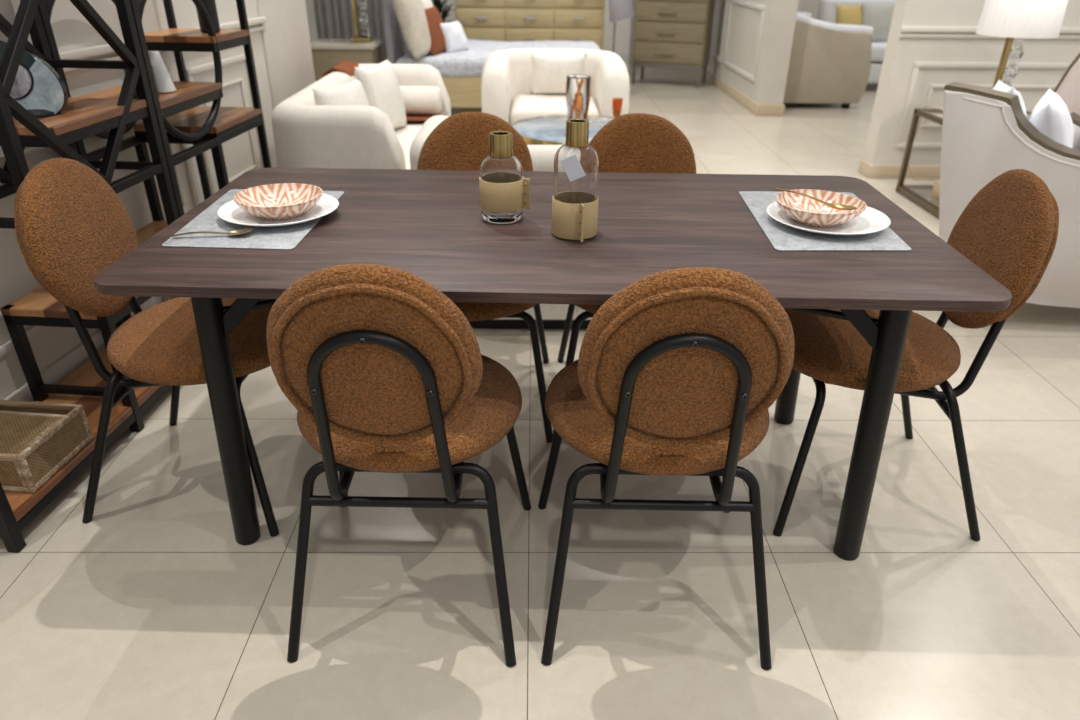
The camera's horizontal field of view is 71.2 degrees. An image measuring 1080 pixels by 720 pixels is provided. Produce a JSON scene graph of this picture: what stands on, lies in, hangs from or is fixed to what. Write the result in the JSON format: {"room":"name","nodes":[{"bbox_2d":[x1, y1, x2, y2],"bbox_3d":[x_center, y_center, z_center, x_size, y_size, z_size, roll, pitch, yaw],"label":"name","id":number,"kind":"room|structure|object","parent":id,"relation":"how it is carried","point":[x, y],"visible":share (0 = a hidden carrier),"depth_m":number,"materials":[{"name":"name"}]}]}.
{"room":"store","nodes":[
{"label":"store","id":0,"kind":"room"},
{"bbox_2d":[0,0,276,399],"bbox_3d":[-1.687,-0.883,1.187,0.140,3.000,6.430,3,28,4],"label":"wall","id":1,"kind":"structure","parent":0,"point":[71,29],"depth_m":2.65,"materials":[{"name":"white paint"}]},
{"bbox_2d":[3,297,169,401],"bbox_3d":[-1.618,0.382,1.865,0.017,0.130,6.435,3,28,4],"label":"baseboard","id":2,"kind":"structure","parent":1,"relation":"attached to","point":[59,370],"depth_m":2.46,"materials":[{"name":"white paint"}]},
{"bbox_2d":[0,73,199,357],"bbox_3d":[-1.519,-0.551,2.552,0.014,0.620,1.300,3,28,4],"label":"trim","id":3,"kind":"structure","parent":1,"relation":"attached to","point":[31,331],"depth_m":2.98,"materials":[{"name":"white paint"}]},
{"bbox_2d":[59,17,265,72],"bbox_3d":[-1.633,-0.285,1.167,0.030,0.057,5.840,3,28,4],"label":"trim","id":4,"kind":"structure","parent":1,"relation":"attached to","point":[93,51],"depth_m":2.55,"materials":[{"name":"white paint"}]},
{"bbox_2d":[186,53,263,195],"bbox_3d":[-1.421,-1.052,3.481,0.015,0.620,0.580,3,28,4],"label":"trim","id":5,"kind":"structure","parent":1,"relation":"attached to","point":[209,66],"depth_m":3.38,"materials":[{"name":"white paint"}]},
{"bbox_2d":[256,0,314,109],"bbox_3d":[-1.342,-2.256,3.731,0.013,3.000,0.610,3,28,4],"label":"wall","id":6,"kind":"structure","parent":1,"relation":"attached to","point":[286,37],"depth_m":4.00,"materials":[{"name":"white paint"}]},
{"bbox_2d":[305,0,317,41],"bbox_3d":[-2.525,-3.489,5.994,0.150,3.000,4.500,0,28,-1],"label":"wall","id":7,"kind":"structure","parent":0,"point":[309,3],"depth_m":8.15,"materials":[{"name":"grey paint"}]},
{"bbox_2d":[433,0,631,69],"bbox_3d":[-0.801,-4.542,7.968,3.630,3.000,0.150,0,28,-1],"label":"wall","id":8,"kind":"structure","parent":0,"point":[623,27],"depth_m":8.38,"materials":[{"name":"grey paint"}]},
{"bbox_2d":[0,65,1079,719],"bbox_3d":[0.952,-1.306,5.270,14.000,0.100,15.500,0,28,-1],"label":"floor","id":9,"kind":"structure","parent":0,"point":[152,607],"depth_m":1.80,"materials":[{"name":"beige tile"}]},
{"bbox_2d":[0,0,178,552],"bbox_3d":[-1.376,-0.607,1.837,0.315,1.900,0.995,3,28,4],"label":"display shelf","id":10,"kind":"object","parent":9,"relation":"on","point":[81,118],"visible":0.54,"depth_m":2.14,"materials":[{"name":"black metal"}]},
{"bbox_2d":[0,41,67,117],"bbox_3d":[-1.372,-0.739,1.977,0.208,0.204,0.103,-11,30,-20],"label":"ornament","id":11,"kind":"object","parent":10,"relation":"on","point":[37,86],"visible":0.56,"depth_m":1.99,"materials":[{"name":"teal ceramic"}]},
{"bbox_2d":[10,65,30,97],"bbox_3d":[-1.379,-0.731,1.974,0.086,0.086,0.011,-8,29,-15],"label":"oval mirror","id":12,"kind":"object","parent":11,"relation":"on","point":[21,88],"depth_m":1.98,"materials":[{"name":"grey mirror"}]},
{"bbox_2d":[0,400,92,492],"bbox_3d":[-1.412,0.220,1.989,0.304,0.112,0.247,3,28,4],"label":"basket","id":13,"kind":"object","parent":10,"relation":"on","point":[27,471],"visible":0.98,"depth_m":1.96,"materials":[{"name":"brown wicker"}]},
{"bbox_2d":[0,411,64,454],"bbox_3d":[-1.419,0.227,1.985,0.258,0.088,0.201,3,28,4],"label":"rattan tray","id":14,"kind":"object","parent":13,"relation":"in","point":[18,430],"visible":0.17,"depth_m":1.99,"materials":[{"name":"brown wicker"}]},
{"bbox_2d":[14,158,278,536],"bbox_3d":[-0.881,-0.067,1.932,0.585,0.876,0.525,2,28,3],"label":"dining chair","id":15,"kind":"object","parent":9,"relation":"on","point":[71,225],"visible":0.7,"depth_m":1.79,"materials":[{"name":"brown fabric"}]},
{"bbox_2d":[38,0,270,320],"bbox_3d":[-1.296,-1.013,2.590,0.315,1.900,0.760,3,28,4],"label":"display shelf","id":16,"kind":"object","parent":9,"relation":"on","point":[181,119],"visible":0.5,"depth_m":2.67,"materials":[{"name":"black metal"}]},
{"bbox_2d":[124,64,159,98],"bbox_3d":[-1.252,-0.911,2.353,0.086,0.172,0.086,0,28,-1],"label":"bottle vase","id":17,"kind":"object","parent":16,"relation":"on","point":[153,70],"visible":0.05,"depth_m":2.36,"materials":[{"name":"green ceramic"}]},
{"bbox_2d":[151,51,175,92],"bbox_3d":[-1.242,-0.941,2.461,0.078,0.122,0.078,0,28,-1],"label":"vase","id":18,"kind":"object","parent":16,"relation":"on","point":[164,81],"visible":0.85,"depth_m":2.45,"materials":[{"name":"white ceramic"}]},
{"bbox_2d":[196,0,220,32],"bbox_3d":[-1.192,-1.307,2.669,0.068,0.270,0.068,0,28,-1],"label":"vase","id":19,"kind":"object","parent":16,"relation":"on","point":[210,5],"visible":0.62,"depth_m":2.69,"materials":[{"name":"black ceramic"}]},
{"bbox_2d":[310,39,383,81],"bbox_3d":[-1.498,-2.140,5.950,0.510,0.685,0.435,0,28,-1],"label":"nightstand","id":20,"kind":"object","parent":9,"relation":"on","point":[326,53],"visible":0.16,"depth_m":5.65,"materials":[{"name":"grey wood"}]},
{"bbox_2d":[350,0,372,41],"bbox_3d":[-1.368,-2.793,5.618,0.343,0.780,0.343,0,28,-1],"label":"table lamp","id":21,"kind":"object","parent":20,"relation":"on","point":[363,18],"visible":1,"depth_m":5.73,"materials":[{"name":"gold metal"}]},
{"bbox_2d":[313,0,385,61],"bbox_3d":[-1.674,-3.524,6.436,0.760,2.614,0.092,0,28,-1],"label":"curtain","id":22,"kind":"object","parent":9,"relation":"on","point":[334,19],"visible":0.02,"depth_m":6.71,"materials":[{"name":"grey fabric"}]},
{"bbox_2d":[272,64,450,168],"bbox_3d":[-0.866,-1.075,3.947,0.660,0.725,1.560,0,28,-1],"label":"loveseat","id":23,"kind":"object","parent":9,"relation":"on","point":[306,134],"visible":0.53,"depth_m":3.19,"materials":[{"name":"beige fabric"}]},
{"bbox_2d":[312,77,369,105],"bbox_3d":[-0.892,-1.113,3.506,0.155,0.330,0.381,10,30,16],"label":"cushion","id":24,"kind":"object","parent":23,"relation":"on","point":[352,93],"visible":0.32,"depth_m":3.42,"materials":[{"name":"white fabric"}]},
{"bbox_2d":[354,59,405,128],"bbox_3d":[-0.836,-1.379,3.977,0.169,0.352,0.360,9,30,15],"label":"cushion","id":25,"kind":"object","parent":23,"relation":"on","point":[380,84],"visible":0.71,"depth_m":3.90,"materials":[{"name":"white fabric"}]},
{"bbox_2d":[321,60,439,120],"bbox_3d":[-0.872,-1.500,4.334,0.675,0.391,0.423,0,28,-1],"label":"throw blanket","id":26,"kind":"object","parent":23,"relation":"on","point":[347,67],"visible":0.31,"depth_m":4.23,"materials":[{"name":"orange fabric"}]},
{"bbox_2d":[400,86,441,113],"bbox_3d":[-0.738,-1.488,4.316,0.342,0.152,0.152,0,28,-1],"label":"bolster","id":27,"kind":"object","parent":26,"relation":"on","point":[417,99],"visible":0.59,"depth_m":4.25,"materials":[{"name":"beige fabric"}]},
{"bbox_2d":[394,121,424,168],"bbox_3d":[-0.776,-1.047,3.964,0.480,0.220,1.220,0,28,-1],"label":"seat cushion","id":28,"kind":"object","parent":23,"relation":"on","point":[405,135],"depth_m":4.02,"materials":[{"name":"beige fabric"}]},
{"bbox_2d":[266,264,530,666],"bbox_3d":[-0.285,0.117,1.601,0.525,0.876,0.585,1,28,1],"label":"dining chair","id":29,"kind":"object","parent":9,"relation":"on","point":[381,371],"visible":1,"depth_m":1.30,"materials":[{"name":"orange fabric"}]},
{"bbox_2d":[431,0,462,26],"bbox_3d":[-1.016,-3.182,7.539,0.465,1.012,0.506,23,36,35],"label":"potted plant","id":30,"kind":"object","parent":9,"relation":"on","point":[438,4],"visible":0.16,"depth_m":7.36,"materials":[{"name":"green plant"}]},
{"bbox_2d":[417,112,552,442],"bbox_3d":[-0.202,-0.249,2.278,0.525,0.876,0.585,1,28,1],"label":"dining chair","id":31,"kind":"object","parent":9,"relation":"on","point":[460,141],"visible":0.27,"depth_m":2.29,"materials":[{"name":"brown fabric"}]},
{"bbox_2d":[381,0,599,107],"bbox_3d":[-0.332,-2.670,6.511,1.750,1.100,1.520,0,28,-1],"label":"bed","id":32,"kind":"object","parent":9,"relation":"on","point":[460,72],"visible":0.23,"depth_m":5.96,"materials":[{"name":"white fabric"}]},
{"bbox_2d":[393,0,430,60],"bbox_3d":[-0.971,-2.614,5.877,0.223,0.476,0.500,6,29,10],"label":"bed pillow","id":33,"kind":"object","parent":32,"relation":"on","point":[411,16],"visible":0.88,"depth_m":5.74,"materials":[{"name":"beige fabric"}]},
{"bbox_2d":[422,0,432,8],"bbox_3d":[-0.953,-2.797,6.255,0.212,0.438,0.468,6,29,10],"label":"bed pillow","id":34,"kind":"object","parent":32,"relation":"on","point":[427,3],"visible":0.05,"depth_m":6.20,"materials":[{"name":"white fabric"}]},
{"bbox_2d":[425,6,445,55],"bbox_3d":[-0.852,-2.645,6.066,0.186,0.352,0.404,10,30,17],"label":"bed pillow","id":35,"kind":"object","parent":32,"relation":"on","point":[438,44],"visible":0.62,"depth_m":5.99,"materials":[{"name":"orange fabric"}]},
{"bbox_2d":[440,21,468,52],"bbox_3d":[-0.712,-2.650,6.199,0.171,0.236,0.305,17,33,28],"label":"bed pillow","id":36,"kind":"object","parent":32,"relation":"on","point":[455,38],"visible":0.77,"depth_m":6.12,"materials":[{"name":"white fabric"}]},
{"bbox_2d":[396,39,599,76],"bbox_3d":[-0.297,-2.622,6.537,1.680,0.174,1.520,0,28,-1],"label":"bedding","id":37,"kind":"object","parent":32,"relation":"on","point":[466,63],"depth_m":6.08,"materials":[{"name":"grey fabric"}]},
{"bbox_2d":[410,115,591,328],"bbox_3d":[0.001,-0.610,3.125,1.000,0.700,0.842,0,28,-1],"label":"lounge chair","id":38,"kind":"object","parent":9,"relation":"on","point":[542,156],"visible":0.12,"depth_m":2.88,"materials":[{"name":"beige fabric"}]},
{"bbox_2d":[455,0,604,49],"bbox_3d":[-0.103,-3.362,7.878,1.500,1.020,0.542,0,28,-1],"label":"dresser","id":39,"kind":"object","parent":9,"relation":"on","point":[489,20],"visible":0.39,"depth_m":7.57,"materials":[{"name":"beige wood"}]},
{"bbox_2d":[94,167,1011,560],"bbox_3d":[0.022,0.000,1.946,1.730,0.750,0.875,1,28,1],"label":"dining table","id":40,"kind":"object","parent":9,"relation":"on","point":[429,225],"visible":0.68,"depth_m":1.60,"materials":[{"name":"brown wood"}]},
{"bbox_2d":[162,189,343,249],"bbox_3d":[-0.653,-0.338,1.768,0.300,0.002,0.448,0,28,-1],"label":"placemat","id":41,"kind":"object","parent":40,"relation":"on","point":[285,237],"visible":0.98,"depth_m":1.65,"materials":[{"name":"grey fabric"}]},
{"bbox_2d":[172,228,252,236],"bbox_3d":[-0.707,-0.273,1.628,0.170,0.014,0.036,-5,29,-10],"label":"spoon","id":42,"kind":"object","parent":41,"relation":"on","point":[243,231],"visible":1,"depth_m":1.63,"materials":[{"name":"gold metal"}]},
{"bbox_2d":[217,193,338,226],"bbox_3d":[-0.609,-0.349,1.764,0.271,0.021,0.271,0,28,-1],"label":"plate","id":43,"kind":"object","parent":41,"relation":"on","point":[230,212],"visible":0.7,"depth_m":1.73,"materials":[{"name":"white ceramic"}]},
{"bbox_2d":[233,183,322,219],"bbox_3d":[-0.601,-0.361,1.745,0.197,0.044,0.197,-8,30,-16],"label":"bowl","id":44,"kind":"object","parent":43,"relation":"on","point":[282,201],"visible":1,"depth_m":1.78,"materials":[{"name":"ceramic"}]},
{"bbox_2d":[479,131,529,223],"bbox_3d":[-0.088,-0.417,1.720,0.102,0.196,0.102,-16,32,-27],"label":"glass bottle","id":45,"kind":"object","parent":40,"relation":"on","point":[504,190],"visible":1,"depth_m":1.69,"materials":[{"name":"clear"}]},
{"bbox_2d":[552,118,598,241],"bbox_3d":[0.077,-0.388,1.617,0.101,0.244,0.101,16,32,26],"label":"glass bottle","id":46,"kind":"object","parent":40,"relation":"on","point":[574,203],"visible":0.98,"depth_m":1.59,"materials":[{"name":"clear glass"}]},
{"bbox_2d":[560,148,585,181],"bbox_3d":[0.068,-0.402,1.559,0.054,0.065,0.029,0,28,-1],"label":"price tag","id":47,"kind":"object","parent":46,"relation":"hanging from","point":[571,165],"visible":1,"depth_m":1.55,"materials":[{"name":"white paper"}]},
{"bbox_2d":[739,191,910,250],"bbox_3d":[0.658,-0.337,1.786,0.324,0.002,0.447,0,28,-1],"label":"placemat","id":48,"kind":"object","parent":40,"relation":"on","point":[782,237],"visible":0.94,"depth_m":1.66,"materials":[{"name":"grey fabric"}]},
{"bbox_2d":[767,201,890,235],"bbox_3d":[0.662,-0.327,1.741,0.271,0.021,0.271,0,28,-1],"label":"plate","id":49,"kind":"object","parent":48,"relation":"on","point":[871,220],"visible":0.6,"depth_m":1.70,"materials":[{"name":"white ceramic"}]},
{"bbox_2d":[776,189,866,226],"bbox_3d":[0.640,-0.343,1.731,0.197,0.044,0.197,2,28,3],"label":"bowl","id":50,"kind":"object","parent":49,"relation":"on","point":[804,210],"visible":0.94,"depth_m":1.75,"materials":[{"name":"ceramic"}]},
{"bbox_2d":[774,188,855,210],"bbox_3d":[0.622,-0.365,1.712,0.038,0.013,0.210,-20,36,-33],"label":"spoon","id":51,"kind":"object","parent":50,"relation":"on","point":[836,206],"visible":1,"depth_m":1.69,"materials":[{"name":"gold metal"}]},
{"bbox_2d":[481,49,629,124],"bbox_3d":[0.094,-1.704,5.141,0.930,0.710,0.805,0,28,-1],"label":"lounge chair","id":52,"kind":"object","parent":9,"relation":"on","point":[507,75],"visible":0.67,"depth_m":4.81,"materials":[{"name":"beige fabric"}]},
{"bbox_2d":[510,95,599,124],"bbox_3d":[0.094,-1.617,5.084,0.580,0.250,0.620,0,28,-1],"label":"seat cushion","id":53,"kind":"object","parent":52,"relation":"on","point":[522,107],"depth_m":4.87,"materials":[{"name":"beige fabric"}]},
{"bbox_2d":[531,54,586,93],"bbox_3d":[0.124,-1.950,5.153,0.380,0.272,0.146,0,28,-1],"label":"cushion","id":54,"kind":"object","parent":52,"relation":"on","point":[550,72],"visible":0.77,"depth_m":5.08,"materials":[{"name":"white fabric"}]},
{"bbox_2d":[511,115,613,144],"bbox_3d":[0.220,-1.135,4.390,0.800,0.424,0.800,0,28,-1],"label":"coffee table","id":55,"kind":"object","parent":9,"relation":"on","point":[551,129],"visible":0.3,"depth_m":4.29,"materials":[{"name":"blue stone"}]},
{"bbox_2d":[566,74,590,119],"bbox_3d":[0.208,-1.410,4.150,0.134,0.290,0.134,0,28,-1],"label":"glass vase","id":56,"kind":"object","parent":55,"relation":"on","point":[577,86],"visible":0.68,"depth_m":4.10,"materials":[{"name":"clear glass"}]},
{"bbox_2d":[612,98,622,117],"bbox_3d":[0.436,-1.407,4.291,0.062,0.155,0.062,0,28,-1],"label":"goblet","id":57,"kind":"object","parent":55,"relation":"on","point":[616,102],"visible":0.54,"depth_m":4.26,"materials":[{"name":"orange glass"}]},
{"bbox_2d":[608,0,634,52],"bbox_3d":[0.775,-3.233,7.464,0.317,1.200,0.255,7,29,12],"label":"floor lamp","id":58,"kind":"object","parent":9,"relation":"on","point":[619,10],"visible":0.63,"depth_m":7.28,"materials":[{"name":"grey paint"}]},
{"bbox_2d":[553,113,695,435],"bbox_3d":[0.305,-0.245,2.279,0.525,0.876,0.585,1,28,1],"label":"dining chair","id":59,"kind":"object","parent":9,"relation":"on","point":[632,142],"visible":0.34,"depth_m":2.30,"materials":[{"name":"brown fabric"}]},
{"bbox_2d":[538,267,794,669],"bbox_3d":[0.244,0.122,1.599,0.525,0.876,0.585,1,28,1],"label":"dining chair","id":60,"kind":"object","parent":9,"relation":"on","point":[680,371],"visible":1,"depth_m":1.30,"materials":[{"name":"brown fabric"}]},
{"bbox_2d":[632,0,714,87],"bbox_3d":[1.471,-3.715,8.260,0.771,1.300,0.502,10,30,18],"label":"chest","id":61,"kind":"object","parent":9,"relation":"on","point":[677,34],"visible":1,"depth_m":8.14,"materials":[{"name":"grey wood"}]},
{"bbox_2d":[783,12,872,108],"bbox_3d":[2.669,-3.229,7.843,0.855,0.860,1.890,0,28,-1],"label":"armchair","id":62,"kind":"object","parent":9,"relation":"on","point":[829,62],"visible":0.45,"depth_m":7.02,"materials":[{"name":"grey fabric"}]},
{"bbox_2d":[816,0,895,82],"bbox_3d":[4.267,-3.509,8.364,2.220,0.880,0.930,0,28,-1],"label":"sofa","id":63,"kind":"object","parent":9,"relation":"on","point":[826,12],"visible":0.02,"depth_m":8.35,"materials":[{"name":"white fabric"}]},
{"bbox_2d":[836,4,861,24],"bbox_3d":[3.350,-3.626,8.117,0.421,0.369,0.167,-9,30,-17],"label":"cushion","id":64,"kind":"object","parent":63,"relation":"on","point":[848,15],"visible":0.47,"depth_m":8.03,"materials":[{"name":"yellow fabric"}]},
{"bbox_2d":[862,2,894,40],"bbox_3d":[3.650,-3.634,8.114,0.440,0.388,0.172,-4,29,-7],"label":"cushion","id":65,"kind":"object","parent":63,"relation":"on","point":[877,16],"visible":0.69,"depth_m":8.05,"materials":[{"name":"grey fabric"}]},
{"bbox_2d":[871,41,886,61],"bbox_3d":[4.278,-3.410,8.298,2.200,0.170,0.720,0,28,-1],"label":"seat cushion","id":66,"kind":"object","parent":63,"relation":"on","point":[878,48],"depth_m":7.98,"materials":[{"name":"white fabric"}]},
{"bbox_2d":[773,169,1058,540],"bbox_3d":[0.851,-0.044,1.915,0.585,0.876,0.525,2,28,3],"label":"dining chair","id":67,"kind":"object","parent":9,"relation":"on","point":[1008,229],"visible":0.73,"depth_m":1.77,"materials":[{"name":"brown fabric"}]},
{"bbox_2d":[895,109,1031,216],"bbox_3d":[2.551,-1.100,4.281,0.648,0.500,0.728,0,28,-1],"label":"side table","id":68,"kind":"object","parent":9,"relation":"on","point":[921,194],"visible":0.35,"depth_m":4.50,"materials":[{"name":"brown metal"}]},
{"bbox_2d":[903,185,939,208],"bbox_3d":[2.549,-0.916,4.380,0.596,0.010,0.676,0,28,-1],"label":"glass shelf","id":69,"kind":"object","parent":68,"relation":"attached to","point":[922,192],"depth_m":4.52,"materials":[{"name":"white"}]},
{"bbox_2d":[931,180,939,199],"bbox_3d":[2.459,-0.984,4.377,0.260,0.110,0.200,0,28,-1],"label":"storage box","id":70,"kind":"object","parent":68,"relation":"on","point":[936,188],"visible":0.12,"depth_m":4.43,"materials":[{"name":"beige"}]},
{"bbox_2d":[924,110,1030,120],"bbox_3d":[2.553,-1.313,4.165,0.596,0.010,0.676,0,28,-1],"label":"glass shelf","id":71,"kind":"object","parent":68,"relation":"attached to","point":[936,113],"depth_m":4.36,"materials":[{"name":"white"}]},
{"bbox_2d":[976,0,1067,88],"bbox_3d":[2.515,-1.686,3.998,0.383,0.800,0.383,-4,29,-8],"label":"table lamp","id":72,"kind":"object","parent":68,"relation":"on","point":[1010,19],"visible":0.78,"depth_m":3.83,"materials":[{"name":"white fabric"}]},
{"bbox_2d":[939,82,1079,307],"bbox_3d":[2.192,-0.643,3.003,1.549,0.907,0.538,3,28,4],"label":"armchair","id":73,"kind":"object","parent":9,"relation":"on","point":[987,134],"visible":0.5,"depth_m":2.72,"materials":[{"name":"beige fabric"}]},
{"bbox_2d":[993,79,1026,116],"bbox_3d":[1.812,-0.876,2.953,0.169,0.420,0.449,11,30,19],"label":"cushion","id":74,"kind":"object","parent":73,"relation":"on","point":[999,86],"visible":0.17,"depth_m":2.80,"materials":[{"name":"white fabric"}]},
{"bbox_2d":[1030,88,1073,147],"bbox_3d":[1.994,-0.842,2.949,0.188,0.365,0.427,14,31,23],"label":"cushion","id":75,"kind":"object","parent":73,"relation":"on","point":[1051,116],"visible":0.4,"depth_m":2.79,"materials":[{"name":"white fabric"}]},
{"bbox_2d":[1053,53,1079,115],"bbox_3d":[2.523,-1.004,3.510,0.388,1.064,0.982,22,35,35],"label":"armchair","id":76,"kind":"object","parent":9,"relation":"on","point":[1068,87],"visible":0.14,"depth_m":3.15,"materials":[{"name":"pink fabric"}]},
{"bbox_2d":[629,0,819,64],"bbox_3d":[4.398,-5.240,9.339,7.050,3.000,0.150,0,28,-1],"label":"wall","id":77,"kind":"structure","parent":0,"point":[808,6],"depth_m":9.66,"materials":[{"name":"white paint"}]},
{"bbox_2d":[707,0,798,103],"bbox_3d":[2.097,-4.428,7.696,0.220,2.900,3.480,0,28,-1],"label":"wall partition","id":78,"kind":"structure","parent":0,"point":[769,86],"depth_m":6.90,"materials":[{"name":"white paint"}]},
{"bbox_2d":[710,0,765,81],"bbox_3d":[1.971,-3.595,8.088,0.021,0.740,2.980,0,28,-1],"label":"trim","id":79,"kind":"structure","parent":78,"relation":"attached to","point":[740,2],"depth_m":7.50,"materials":[{"name":"grey paint"}]},
{"bbox_2d":[693,68,784,115],"bbox_3d":[2.086,-3.103,8.401,0.250,0.100,3.500,0,28,-1],"label":"baseboard","id":80,"kind":"structure","parent":78,"relation":"attached to","point":[757,109],"depth_m":7.23,"materials":[{"name":"beige stone"}]},
{"bbox_2d":[863,0,1079,164],"bbox_3d":[4.330,-2.595,4.363,4.270,2.920,0.160,0,28,-1],"label":"wall","id":81,"kind":"structure","parent":0,"point":[901,55],"depth_m":4.68,"materials":[{"name":"white paint"}]},
{"bbox_2d":[858,159,939,178],"bbox_3d":[4.312,-1.277,5.072,4.282,0.085,0.185,0,28,-1],"label":"baseboard","id":82,"kind":"structure","parent":81,"relation":"attached to","point":[868,170],"depth_m":4.97,"materials":[{"name":"beige stone"}]},
{"bbox_2d":[896,62,1070,147],"bbox_3d":[3.937,-1.605,4.796,3.240,0.520,0.014,0,28,-1],"label":"trim","id":83,"kind":"structure","parent":81,"relation":"attached to","point":[917,65],"depth_m":4.72,"materials":[{"name":"white paint"}]},
{"bbox_2d":[899,27,1079,38],"bbox_3d":[4.323,-1.981,4.590,4.275,0.062,0.026,0,28,-1],"label":"trim","id":84,"kind":"structure","parent":81,"relation":"attached to","point":[920,32],"depth_m":4.57,"materials":[{"name":"white paint"}]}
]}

